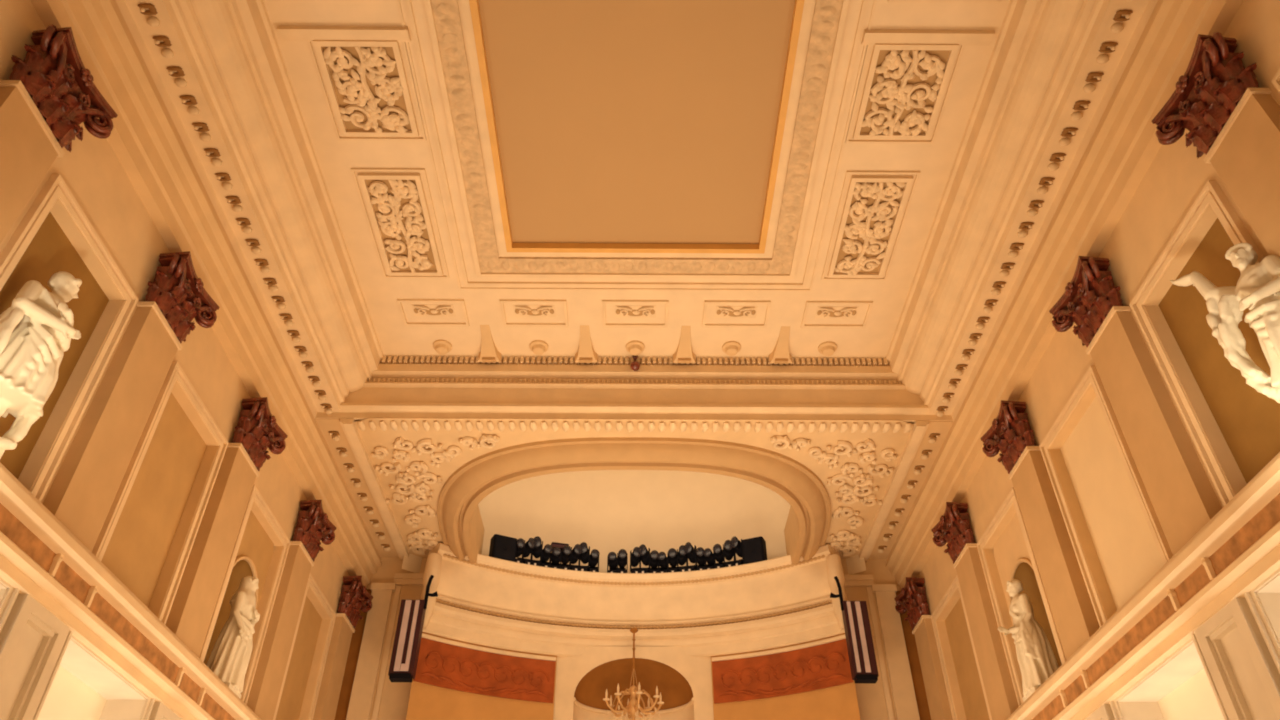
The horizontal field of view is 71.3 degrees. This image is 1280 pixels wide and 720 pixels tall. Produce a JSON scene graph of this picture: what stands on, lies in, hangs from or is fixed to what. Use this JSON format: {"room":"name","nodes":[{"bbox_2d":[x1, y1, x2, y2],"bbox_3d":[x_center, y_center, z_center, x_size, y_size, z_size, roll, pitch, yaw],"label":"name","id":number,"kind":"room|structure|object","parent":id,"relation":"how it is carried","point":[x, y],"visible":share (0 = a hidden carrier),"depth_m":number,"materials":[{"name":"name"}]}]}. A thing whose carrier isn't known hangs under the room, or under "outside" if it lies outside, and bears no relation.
{"room":"concert hall","nodes":[
{"label":"concert hall","id":0,"kind":"room"},
{"bbox_2d":[0,577,182,719],"bbox_3d":[-10.480,7.308,11.620,1.130,9.300,35.400,0,-39,0],"label":"wall","id":1,"kind":"structure","parent":0,"point":[46,673],"depth_m":15.23,"materials":[{"name":"paint"}]},
{"bbox_2d":[0,0,354,719],"bbox_3d":[-10.711,0.561,17.288,1.370,8.280,35.700,0,-39,0],"label":"wall","id":2,"kind":"structure","parent":0,"point":[131,449],"depth_m":18.66,"materials":[{"name":"paint"}]},
{"bbox_2d":[9,24,117,151],"bbox_3d":[-9.977,-4.573,15.412,0.690,1.328,2.189,0,-39,0],"label":"pilaster capital","id":3,"kind":"object","parent":2,"relation":"on","point":[52,71],"visible":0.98,"depth_m":15.22,"materials":[{"name":"red wood"}]},
{"bbox_2d":[81,68,93,86],"bbox_3d":[-9.724,-4.971,15.734,0.116,0.280,0.369,0,-39,0],"label":"flower","id":4,"kind":"object","parent":3,"relation":"on","point":[86,76],"depth_m":15.69,"materials":[{"name":"brown wood"}]},
{"bbox_2d":[0,463,260,719],"bbox_3d":[-10.050,3.311,14.868,1.090,1.240,35.400,0,-39,0],"label":"trim","id":5,"kind":"structure","parent":2,"relation":"attached to","point":[40,557],"depth_m":16.11,"materials":[{"name":"paint"}]},
{"bbox_2d":[0,271,81,458],"bbox_3d":[-9.947,-0.100,14.351,1.164,3.648,1.364,-2,-39,2],"label":"statue","id":6,"kind":"object","parent":5,"relation":"on","point":[36,331],"visible":1,"depth_m":14.20,"materials":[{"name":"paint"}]},
{"bbox_2d":[206,576,259,698],"bbox_3d":[-10.259,6.927,22.578,0.987,3.110,1.184,0,-39,0],"label":"statue","id":7,"kind":"object","parent":5,"relation":"on","point":[230,656],"visible":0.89,"depth_m":22.28,"materials":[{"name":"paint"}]},
{"bbox_2d":[144,251,218,342],"bbox_3d":[-10.014,-1.264,19.488,0.690,1.328,2.189,0,-39,0],"label":"pilaster capital","id":8,"kind":"object","parent":2,"relation":"on","point":[180,295],"visible":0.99,"depth_m":19.25,"materials":[{"name":"red wood"}]},
{"bbox_2d":[195,278,203,291],"bbox_3d":[-9.761,-1.662,19.810,0.116,0.280,0.369,0,-39,0],"label":"flower","id":9,"kind":"object","parent":8,"relation":"on","point":[199,285],"depth_m":19.76,"materials":[{"name":"brown wood"}]},
{"bbox_2d":[30,0,381,588],"bbox_3d":[-10.156,-2.969,20.158,0.880,1.420,35.700,0,-39,0],"label":"trim","id":10,"kind":"structure","parent":2,"relation":"attached to","point":[144,137],"depth_m":20.20,"materials":[{"name":"paint"}]},
{"bbox_2d":[232,397,287,470],"bbox_3d":[-10.051,2.045,23.564,0.690,1.328,2.189,0,-39,0],"label":"pilaster capital","id":11,"kind":"object","parent":2,"relation":"on","point":[257,430],"visible":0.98,"depth_m":23.30,"materials":[{"name":"red wood"}]},
{"bbox_2d":[270,416,275,426],"bbox_3d":[-9.798,1.647,23.886,0.116,0.280,0.369,0,-39,0],"label":"flower","id":12,"kind":"object","parent":11,"relation":"on","point":[272,418],"depth_m":23.83,"materials":[{"name":"brown wood"}]},
{"bbox_2d":[292,500,335,561],"bbox_3d":[-10.087,5.354,27.640,0.690,1.328,2.189,0,-39,0],"label":"pilaster capital","id":13,"kind":"object","parent":2,"relation":"on","point":[313,525],"visible":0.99,"depth_m":27.36,"materials":[{"name":"red wood"}]},
{"bbox_2d":[323,513,327,522],"bbox_3d":[-9.834,4.955,27.962,0.116,0.280,0.369,0,-39,0],"label":"flower","id":14,"kind":"object","parent":13,"relation":"on","point":[325,517],"depth_m":27.91,"materials":[{"name":"brown wood"}]},
{"bbox_2d":[337,575,372,628],"bbox_3d":[-10.124,8.662,31.715,0.690,1.328,2.189,0,-39,0],"label":"pilaster capital","id":15,"kind":"object","parent":2,"relation":"on","point":[354,598],"visible":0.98,"depth_m":31.42,"materials":[{"name":"red wood"}]},
{"bbox_2d":[551,542,568,550],"bbox_3d":[-3.227,7.499,35.766,0.700,0.200,0.400,10,-40,-12],"label":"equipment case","id":16,"kind":"object","parent":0,"point":[553,544],"visible":0.5,"depth_m":35.62,"materials":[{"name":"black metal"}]},
{"bbox_2d":[335,557,930,719],"bbox_3d":[-0.226,15.473,29.175,21.000,18.750,4.072,0,-39,0],"label":"wall","id":17,"kind":"structure","parent":0,"point":[684,682],"depth_m":32.01,"materials":[{"name":"paint"}]},
{"bbox_2d":[413,633,555,702],"bbox_3d":[-5.445,10.986,31.715,5.108,1.680,0.392,18,-42,-20],"label":"frieze panel","id":18,"kind":"object","parent":17,"relation":"attached to","point":[449,664],"visible":0.99,"depth_m":31.74,"materials":[{"name":"paint"}]},
{"bbox_2d":[420,542,846,656],"bbox_3d":[-0.220,9.036,33.328,15.438,3.260,3.558,0,-39,0],"label":"gallery","id":19,"kind":"object","parent":17,"relation":"attached to","point":[489,601],"visible":0.98,"depth_m":33.47,"materials":[{"name":"paint"}]},
{"bbox_2d":[388,575,437,681],"bbox_3d":[-7.681,9.115,30.590,1.218,3.716,0.467,0,-39,0],"label":"loudspeaker","id":20,"kind":"object","parent":19,"relation":"hanging from","point":[406,646],"visible":1,"depth_m":30.16,"materials":[{"name":"black metal"}]},
{"bbox_2d":[489,534,516,561],"bbox_3d":[-5.308,7.410,34.664,0.950,1.050,0.550,17,-42,-20],"label":"loudspeaker","id":21,"kind":"object","parent":19,"relation":"on","point":[501,547],"visible":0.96,"depth_m":34.51,"materials":[{"name":"black metal"}]},
{"bbox_2d":[515,538,524,562],"bbox_3d":[-4.761,7.579,34.913,0.420,1.102,0.600,15,-41,-18],"label":"spotlight","id":22,"kind":"object","parent":19,"relation":"on","point":[520,543],"visible":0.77,"depth_m":34.89,"materials":[{"name":"black metal"}]},
{"bbox_2d":[521,538,534,564],"bbox_3d":[-4.407,7.627,35.060,0.420,1.212,0.600,24,-45,-27],"label":"spotlight","id":23,"kind":"object","parent":19,"relation":"on","point":[529,546],"visible":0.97,"depth_m":35.05,"materials":[{"name":"black metal"}]},
{"bbox_2d":[531,536,542,565],"bbox_3d":[-4.074,7.662,35.191,0.420,1.322,0.600,1,-39,-2],"label":"spotlight","id":24,"kind":"object","parent":19,"relation":"on","point":[537,550],"visible":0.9,"depth_m":35.19,"materials":[{"name":"black metal"}]},
{"bbox_2d":[540,544,552,567],"bbox_3d":[-3.714,7.844,35.196,0.420,1.046,0.600,15,-41,-18],"label":"spotlight","id":25,"kind":"object","parent":19,"relation":"on","point":[547,550],"visible":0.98,"depth_m":35.18,"materials":[{"name":"black metal"}]},
{"bbox_2d":[550,547,561,568],"bbox_3d":[-3.323,7.947,35.262,0.420,0.969,0.600,4,-39,-5],"label":"spotlight","id":26,"kind":"object","parent":19,"relation":"on","point":[556,555],"visible":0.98,"depth_m":35.24,"materials":[{"name":"black metal"}]},
{"bbox_2d":[517,557,597,571],"bbox_3d":[-3.263,8.347,35.483,3.316,0.627,0.210,9,-40,-11],"label":"trough","id":27,"kind":"object","parent":19,"relation":"on","point":[517,557],"visible":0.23,"depth_m":35.69,"materials":[{"name":"black metal"}]},
{"bbox_2d":[560,545,571,569],"bbox_3d":[-2.940,7.959,35.381,0.420,1.102,0.600,9,-40,-11],"label":"spotlight","id":28,"kind":"object","parent":19,"relation":"on","point":[566,553],"visible":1,"depth_m":35.37,"materials":[{"name":"black metal"}]},
{"bbox_2d":[569,544,580,570],"bbox_3d":[-2.575,7.969,35.481,0.420,1.212,0.600,17,-42,-20],"label":"spotlight","id":29,"kind":"object","parent":19,"relation":"on","point":[576,551],"visible":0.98,"depth_m":35.47,"materials":[{"name":"black metal"}]},
{"bbox_2d":[578,542,589,570],"bbox_3d":[-2.232,7.968,35.568,0.420,1.322,0.600,-4,-39,5],"label":"spotlight","id":30,"kind":"object","parent":19,"relation":"on","point":[585,551],"visible":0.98,"depth_m":35.58,"materials":[{"name":"black metal"}]},
{"bbox_2d":[588,549,599,571],"bbox_3d":[-1.841,8.114,35.529,0.420,1.046,0.600,9,-40,-11],"label":"spotlight","id":31,"kind":"object","parent":19,"relation":"on","point":[594,556],"visible":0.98,"depth_m":35.51,"materials":[{"name":"black metal"}]},
{"bbox_2d":[607,552,617,572],"bbox_3d":[-1.091,8.197,35.571,0.420,0.969,0.600,-3,-39,3],"label":"spotlight","id":32,"kind":"object","parent":19,"relation":"on","point":[612,558],"visible":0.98,"depth_m":35.55,"materials":[{"name":"black metal"}]},
{"bbox_2d":[617,549,627,572],"bbox_3d":[-0.708,8.161,35.631,0.420,1.102,0.600,2,-39,-2],"label":"spotlight","id":33,"kind":"object","parent":19,"relation":"on","point":[622,554],"visible":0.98,"depth_m":35.62,"materials":[{"name":"black metal"}]},
{"bbox_2d":[603,628,663,719],"bbox_3d":[-0.225,11.405,32.215,2.088,3.500,1.893,-6,-39,7],"label":"chandelier","id":34,"kind":"object","parent":19,"relation":"hanging from","point":[631,710],"visible":1,"depth_m":31.49,"materials":[{"name":"paint"}]},
{"bbox_2d":[630,547,640,572],"bbox_3d":[-0.172,8.127,35.677,0.420,1.212,0.600,9,-40,-11],"label":"spotlight","id":35,"kind":"object","parent":19,"relation":"on","point":[635,556],"visible":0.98,"depth_m":35.66,"materials":[{"name":"black metal"}]},
{"bbox_2d":[639,544,649,572],"bbox_3d":[0.181,8.082,35.708,0.420,1.322,0.600,-12,-41,15],"label":"spotlight","id":36,"kind":"object","parent":19,"relation":"on","point":[644,553],"visible":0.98,"depth_m":35.71,"materials":[{"name":"black metal"}]},
{"bbox_2d":[649,550,659,572],"bbox_3d":[0.572,8.177,35.607,0.420,1.046,0.600,1,-39,-2],"label":"spotlight","id":37,"kind":"object","parent":19,"relation":"on","point":[653,558],"visible":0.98,"depth_m":35.59,"materials":[{"name":"black metal"}]},
{"bbox_2d":[658,552,668,572],"bbox_3d":[0.924,8.191,35.562,0.420,0.969,0.600,-9,-40,11],"label":"spotlight","id":38,"kind":"object","parent":19,"relation":"on","point":[663,559],"visible":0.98,"depth_m":35.53,"materials":[{"name":"black metal"}]},
{"bbox_2d":[668,548,678,571],"bbox_3d":[1.318,8.112,35.571,0.420,1.102,0.600,-5,-39,6],"label":"spotlight","id":39,"kind":"object","parent":19,"relation":"on","point":[672,554],"visible":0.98,"depth_m":35.55,"materials":[{"name":"black metal"}]},
{"bbox_2d":[677,545,687,571],"bbox_3d":[1.694,8.037,35.565,0.420,1.212,0.600,3,-39,-4],"label":"spotlight","id":40,"kind":"object","parent":19,"relation":"on","point":[681,554],"visible":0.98,"depth_m":35.55,"materials":[{"name":"black metal"}]},
{"bbox_2d":[633,560,736,569],"bbox_3d":[1.897,8.466,35.630,4.404,0.628,0.294,-6,-39,7],"label":"trough","id":41,"kind":"object","parent":19,"relation":"on","point":[736,560],"visible":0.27,"depth_m":35.88,"materials":[{"name":"black metal"}]},
{"bbox_2d":[685,542,696,570],"bbox_3d":[2.038,7.957,35.554,0.420,1.322,0.600,-18,-43,21],"label":"spotlight","id":42,"kind":"object","parent":19,"relation":"on","point":[690,550],"visible":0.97,"depth_m":35.55,"materials":[{"name":"black metal"}]},
{"bbox_2d":[696,547,706,569],"bbox_3d":[2.419,8.014,35.405,0.420,1.046,0.600,-4,-39,5],"label":"spotlight","id":43,"kind":"object","parent":19,"relation":"on","point":[700,557],"visible":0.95,"depth_m":35.38,"materials":[{"name":"black metal"}]},
{"bbox_2d":[704,548,715,569],"bbox_3d":[2.762,7.992,35.318,0.420,0.969,0.600,-15,-41,18],"label":"spotlight","id":44,"kind":"object","parent":19,"relation":"on","point":[709,556],"visible":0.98,"depth_m":35.30,"materials":[{"name":"black metal"}]},
{"bbox_2d":[713,544,724,567],"bbox_3d":[3.126,7.879,35.283,0.420,1.102,0.600,-10,-40,12],"label":"spotlight","id":45,"kind":"object","parent":19,"relation":"on","point":[717,549],"visible":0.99,"depth_m":35.27,"materials":[{"name":"black metal"}]},
{"bbox_2d":[723,540,734,566],"bbox_3d":[3.513,7.762,35.226,0.420,1.212,0.600,-2,-39,3],"label":"spotlight","id":46,"kind":"object","parent":19,"relation":"on","point":[728,551],"visible":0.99,"depth_m":35.22,"materials":[{"name":"black metal"}]},
{"bbox_2d":[731,536,743,565],"bbox_3d":[3.878,7.640,35.163,0.420,1.322,0.600,-26,-46,28],"label":"spotlight","id":47,"kind":"object","parent":19,"relation":"on","point":[736,544],"visible":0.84,"depth_m":35.17,"materials":[{"name":"black metal"}]},
{"bbox_2d":[742,536,766,563],"bbox_3d":[4.468,7.548,34.874,0.850,1.100,0.550,-15,-41,18],"label":"speaker","id":48,"kind":"object","parent":19,"relation":"on","point":[754,549],"visible":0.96,"depth_m":34.72,"materials":[{"name":"black metal"}]},
{"bbox_2d":[743,538,761,562],"bbox_3d":[4.376,7.412,34.706,0.690,0.940,0.020,-15,-41,18],"label":"grille","id":49,"kind":"object","parent":48,"relation":"attached to","point":[752,547],"depth_m":34.70,"materials":[{"name":"black metal"}]},
{"bbox_2d":[830,576,878,682],"bbox_3d":[7.269,9.181,30.672,1.218,3.716,0.467,0,-39,0],"label":"loudspeaker","id":50,"kind":"object","parent":19,"relation":"hanging from","point":[860,647],"visible":1,"depth_m":30.25,"materials":[{"name":"black metal"}]},
{"bbox_2d":[712,634,853,703],"bbox_3d":[5.004,11.032,31.772,5.108,1.680,0.392,-17,-42,20],"label":"frieze panel","id":51,"kind":"object","parent":17,"relation":"attached to","point":[821,664],"visible":1,"depth_m":31.79,"materials":[{"name":"paint"}]},
{"bbox_2d":[315,418,952,563],"bbox_3d":[-0.188,4.490,31.067,20.800,1.810,9.500,0,-39,0],"label":"decorative arch","id":52,"kind":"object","parent":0,"point":[797,477],"depth_m":28.52,"materials":[{"name":"paint"}]},
{"bbox_2d":[371,435,499,554],"bbox_3d":[-7.703,4.473,30.301,3.493,0.222,8.809,16,-42,-18],"label":"relief","id":53,"kind":"object","parent":52,"relation":"attached to","point":[407,481],"visible":1,"depth_m":29.34,"materials":[{"name":"paint"}]},
{"bbox_2d":[769,436,896,555],"bbox_3d":[7.335,4.538,30.381,3.496,0.222,8.808,-15,-41,18],"label":"relief","id":54,"kind":"object","parent":52,"relation":"attached to","point":[850,496],"visible":1,"depth_m":29.41,"materials":[{"name":"paint"}]},
{"bbox_2d":[357,420,910,574],"bbox_3d":[-0.200,3.298,34.288,17.408,8.100,12.600,0,-39,0],"label":"wall","id":55,"kind":"structure","parent":0,"point":[609,511],"depth_m":38.12,"materials":[{"name":"paint"}]},
{"bbox_2d":[115,0,408,560],"bbox_3d":[-9.336,-4.518,21.423,2.520,2.980,35.700,0,-39,0],"label":"trim","id":56,"kind":"structure","parent":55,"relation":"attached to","point":[218,69],"depth_m":21.19,"materials":[{"name":"paint"}]},
{"bbox_2d":[315,354,952,432],"bbox_3d":[-0.156,0.953,28.018,20.600,2.763,0.907,0,-39,0],"label":"trim","id":57,"kind":"structure","parent":55,"relation":"attached to","point":[431,386],"depth_m":27.71,"materials":[{"name":"paint"}]},
{"bbox_2d":[859,0,1157,561],"bbox_3d":[9.143,-4.436,21.523,2.520,2.980,35.700,0,-39,0],"label":"trim","id":58,"kind":"structure","parent":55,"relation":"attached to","point":[1054,68],"depth_m":21.24,"materials":[{"name":"paint"}]},
{"bbox_2d":[263,0,1009,355],"bbox_3d":[-0.064,-8.348,18.562,16.400,0.640,26.300,0,-39,0],"label":"ceiling","id":59,"kind":"structure","parent":0,"point":[582,153],"depth_m":22.26,"materials":[{"name":"paint"}]},
{"bbox_2d":[307,40,425,140],"bbox_3d":[-6.305,-6.249,20.731,2.160,0.166,2.860,0,-39,0],"label":"ceiling panel","id":60,"kind":"object","parent":59,"relation":"hanging from","point":[366,82],"visible":1,"depth_m":20.68,"materials":[{"name":"paint"}]},
{"bbox_2d":[351,168,448,277],"bbox_3d":[-6.385,-3.555,24.050,1.860,0.166,3.910,0,-39,0],"label":"ceiling panel","id":61,"kind":"object","parent":59,"relation":"hanging from","point":[396,203],"visible":1,"depth_m":23.86,"materials":[{"name":"paint"}]},
{"bbox_2d":[397,299,468,326],"bbox_3d":[-6.179,-1.392,26.759,1.960,0.128,1.160,0,-39,0],"label":"panel","id":62,"kind":"object","parent":59,"relation":"hanging from","point":[418,310],"visible":1,"depth_m":26.67,"materials":[{"name":"paint"}]},
{"bbox_2d":[433,340,451,354],"bbox_3d":[-6.190,-0.346,27.919,0.600,0.270,0.585,0,-39,0],"label":"boss","id":63,"kind":"object","parent":59,"relation":"hanging from","point":[442,347],"visible":1,"depth_m":27.80,"materials":[{"name":"paint"}]},
{"bbox_2d":[478,325,500,361],"bbox_3d":[-4.748,-0.494,27.665,0.720,0.360,1.400,0,-39,0],"label":"console","id":64,"kind":"object","parent":59,"relation":"hanging from","point":[489,352],"visible":1,"depth_m":27.91,"materials":[{"name":"paint"}]},
{"bbox_2d":[500,299,567,326],"bbox_3d":[-3.159,-1.379,26.775,1.960,0.128,1.160,0,-39,0],"label":"panel","id":65,"kind":"object","parent":59,"relation":"hanging from","point":[519,310],"visible":1,"depth_m":26.68,"materials":[{"name":"paint"}]},
{"bbox_2d":[529,340,548,354],"bbox_3d":[-3.170,-0.333,27.935,0.600,0.270,0.585,0,-39,0],"label":"boss","id":66,"kind":"object","parent":59,"relation":"hanging from","point":[538,347],"visible":1,"depth_m":27.82,"materials":[{"name":"paint"}]},
{"bbox_2d":[575,325,597,362],"bbox_3d":[-1.698,-0.480,27.682,0.720,0.360,1.400,0,-39,0],"label":"console","id":67,"kind":"object","parent":59,"relation":"hanging from","point":[586,353],"visible":1,"depth_m":27.93,"materials":[{"name":"paint"}]},
{"bbox_2d":[630,355,639,370],"bbox_3d":[-0.153,0.032,28.130,0.320,0.690,0.320,0,-39,0],"label":"boss","id":68,"kind":"object","parent":59,"relation":"hanging from","point":[634,365],"visible":0.8,"depth_m":27.92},
{"bbox_2d":[602,300,668,327],"bbox_3d":[-0.139,-1.366,26.791,1.960,0.128,1.160,0,-39,0],"label":"panel","id":69,"kind":"object","parent":59,"relation":"hanging from","point":[620,310],"visible":1,"depth_m":26.71,"materials":[{"name":"paint"}]},
{"bbox_2d":[626,340,644,354],"bbox_3d":[-0.150,-0.320,27.951,0.600,0.270,0.585,0,-39,0],"label":"boss","id":70,"kind":"object","parent":59,"relation":"hanging from","point":[634,347],"visible":1,"depth_m":27.83,"materials":[{"name":"paint"}]},
{"bbox_2d":[673,326,695,362],"bbox_3d":[1.402,-0.467,27.699,0.720,0.360,1.400,0,-39,0],"label":"console","id":71,"kind":"object","parent":59,"relation":"hanging from","point":[683,354],"visible":1,"depth_m":27.94,"materials":[{"name":"paint"}]},
{"bbox_2d":[722,341,740,355],"bbox_3d":[2.870,-0.306,27.968,0.600,0.270,0.585,0,-39,0],"label":"boss","id":72,"kind":"object","parent":59,"relation":"hanging from","point":[731,348],"visible":1,"depth_m":27.85,"materials":[{"name":"paint"}]},
{"bbox_2d":[702,300,770,327],"bbox_3d":[2.881,-1.352,26.808,1.960,0.128,1.160,0,-39,0],"label":"panel","id":73,"kind":"object","parent":59,"relation":"hanging from","point":[721,311],"visible":1,"depth_m":26.72,"materials":[{"name":"paint"}]},
{"bbox_2d":[769,326,791,363],"bbox_3d":[4.452,-0.453,27.715,0.720,0.360,1.400,0,-39,0],"label":"console","id":74,"kind":"object","parent":59,"relation":"hanging from","point":[780,354],"visible":1,"depth_m":27.95,"materials":[{"name":"paint"}]},
{"bbox_2d":[818,341,836,355],"bbox_3d":[5.890,-0.293,27.984,0.600,0.270,0.585,0,-39,0],"label":"boss","id":75,"kind":"object","parent":59,"relation":"hanging from","point":[827,348],"visible":1,"depth_m":27.86,"materials":[{"name":"paint"}]},
{"bbox_2d":[801,301,872,328],"bbox_3d":[5.901,-1.339,26.824,1.960,0.128,1.160,0,-39,0],"label":"panel","id":76,"kind":"object","parent":59,"relation":"hanging from","point":[822,311],"visible":1,"depth_m":26.74,"materials":[{"name":"paint"}]},
{"bbox_2d":[821,171,919,280],"bbox_3d":[6.155,-3.500,24.118,1.860,0.166,3.910,0,-39,0],"label":"ceiling panel","id":77,"kind":"object","parent":59,"relation":"hanging from","point":[874,206],"visible":1,"depth_m":23.95,"materials":[{"name":"paint"}]},
{"bbox_2d":[845,44,964,143],"bbox_3d":[6.135,-6.194,20.798,2.160,0.166,2.860,0,-39,0],"label":"ceiling panel","id":78,"kind":"object","parent":59,"relation":"hanging from","point":[905,85],"visible":1,"depth_m":20.74,"materials":[{"name":"paint"}]},
{"bbox_2d":[912,0,1279,719],"bbox_3d":[10.518,0.655,17.403,1.370,8.280,35.700,0,-39,0],"label":"wall","id":79,"kind":"structure","parent":0,"point":[1144,432],"depth_m":18.32,"materials":[{"name":"paint"}]},
{"bbox_2d":[894,577,929,629],"bbox_3d":[9.703,8.746,31.819,0.690,1.328,2.189,0,-39,0],"label":"pilaster capital","id":80,"kind":"object","parent":79,"relation":"on","point":[912,598],"visible":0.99,"depth_m":31.52,"materials":[{"name":"red wood"}]},
{"bbox_2d":[931,502,974,563],"bbox_3d":[9.740,5.437,27.743,0.690,1.328,2.189,0,-39,0],"label":"pilaster capital","id":81,"kind":"object","parent":79,"relation":"on","point":[953,528],"visible":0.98,"depth_m":27.47,"materials":[{"name":"red wood"}]},
{"bbox_2d":[940,515,944,524],"bbox_3d":[9.487,5.040,28.066,0.116,0.280,0.369,0,-39,0],"label":"flower","id":82,"kind":"object","parent":81,"relation":"on","point":[942,519],"depth_m":28.02,"materials":[{"name":"brown wood"}]},
{"bbox_2d":[980,400,1035,473],"bbox_3d":[9.776,2.128,23.667,0.690,1.328,2.189,0,-39,0],"label":"pilaster capital","id":83,"kind":"object","parent":79,"relation":"on","point":[1010,433],"visible":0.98,"depth_m":23.41,"materials":[{"name":"red wood"}]},
{"bbox_2d":[992,419,997,429],"bbox_3d":[9.523,1.732,23.990,0.116,0.280,0.369,0,-39,0],"label":"flower","id":84,"kind":"object","parent":83,"relation":"on","point":[995,421],"depth_m":23.94,"materials":[{"name":"brown wood"}]},
{"bbox_2d":[886,0,1242,590],"bbox_3d":[9.963,-2.880,20.267,0.880,1.420,35.700,0,-39,0],"label":"trim","id":85,"kind":"structure","parent":79,"relation":"attached to","point":[1124,143],"depth_m":20.17,"materials":[{"name":"paint"}]},
{"bbox_2d":[1049,256,1122,346],"bbox_3d":[9.813,-1.180,19.591,0.690,1.328,2.189,0,-39,0],"label":"pilaster capital","id":86,"kind":"object","parent":79,"relation":"on","point":[1091,294],"visible":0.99,"depth_m":19.36,"materials":[{"name":"red wood"}]},
{"bbox_2d":[1065,282,1073,295],"bbox_3d":[9.560,-1.577,19.915,0.116,0.280,0.369,0,-39,0],"label":"flower","id":87,"kind":"object","parent":86,"relation":"on","point":[1069,289],"depth_m":19.87,"materials":[{"name":"brown wood"}]},
{"bbox_2d":[1006,452,1279,719],"bbox_3d":[9.859,3.399,14.976,1.090,1.240,35.400,0,-39,0],"label":"trim","id":88,"kind":"structure","parent":79,"relation":"attached to","point":[1238,549],"depth_m":15.92,"materials":[{"name":"paint"}]},
{"bbox_2d":[998,579,1058,701],"bbox_3d":[9.870,7.093,22.805,1.211,3.141,1.133,0,-39,0],"label":"statue","id":89,"kind":"object","parent":88,"relation":"on","point":[1036,659],"visible":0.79,"depth_m":22.28,"materials":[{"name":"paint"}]},
{"bbox_2d":[1170,243,1279,402],"bbox_3d":[9.623,-0.535,13.836,1.698,3.654,1.178,-32,-49,33],"label":"statue","id":90,"kind":"object","parent":88,"relation":"on","point":[1257,289],"visible":1,"depth_m":13.89,"materials":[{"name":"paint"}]},
{"bbox_2d":[1151,32,1258,158],"bbox_3d":[9.850,-4.489,15.515,0.690,1.328,2.189,0,-39,0],"label":"pilaster capital","id":91,"kind":"object","parent":79,"relation":"on","point":[1215,79],"visible":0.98,"depth_m":15.33,"materials":[{"name":"red wood"}]},
{"bbox_2d":[1176,75,1187,93],"bbox_3d":[9.597,-4.886,15.839,0.116,0.280,0.369,0,-39,0],"label":"flower","id":92,"kind":"object","parent":91,"relation":"on","point":[1182,82],"depth_m":15.80,"materials":[{"name":"brown wood"}]},
{"bbox_2d":[1084,568,1279,719],"bbox_3d":[10.289,7.399,11.732,1.130,9.300,35.400,0,-39,0],"label":"wall","id":93,"kind":"structure","parent":0,"point":[1229,668],"depth_m":14.99,"materials":[{"name":"paint"}]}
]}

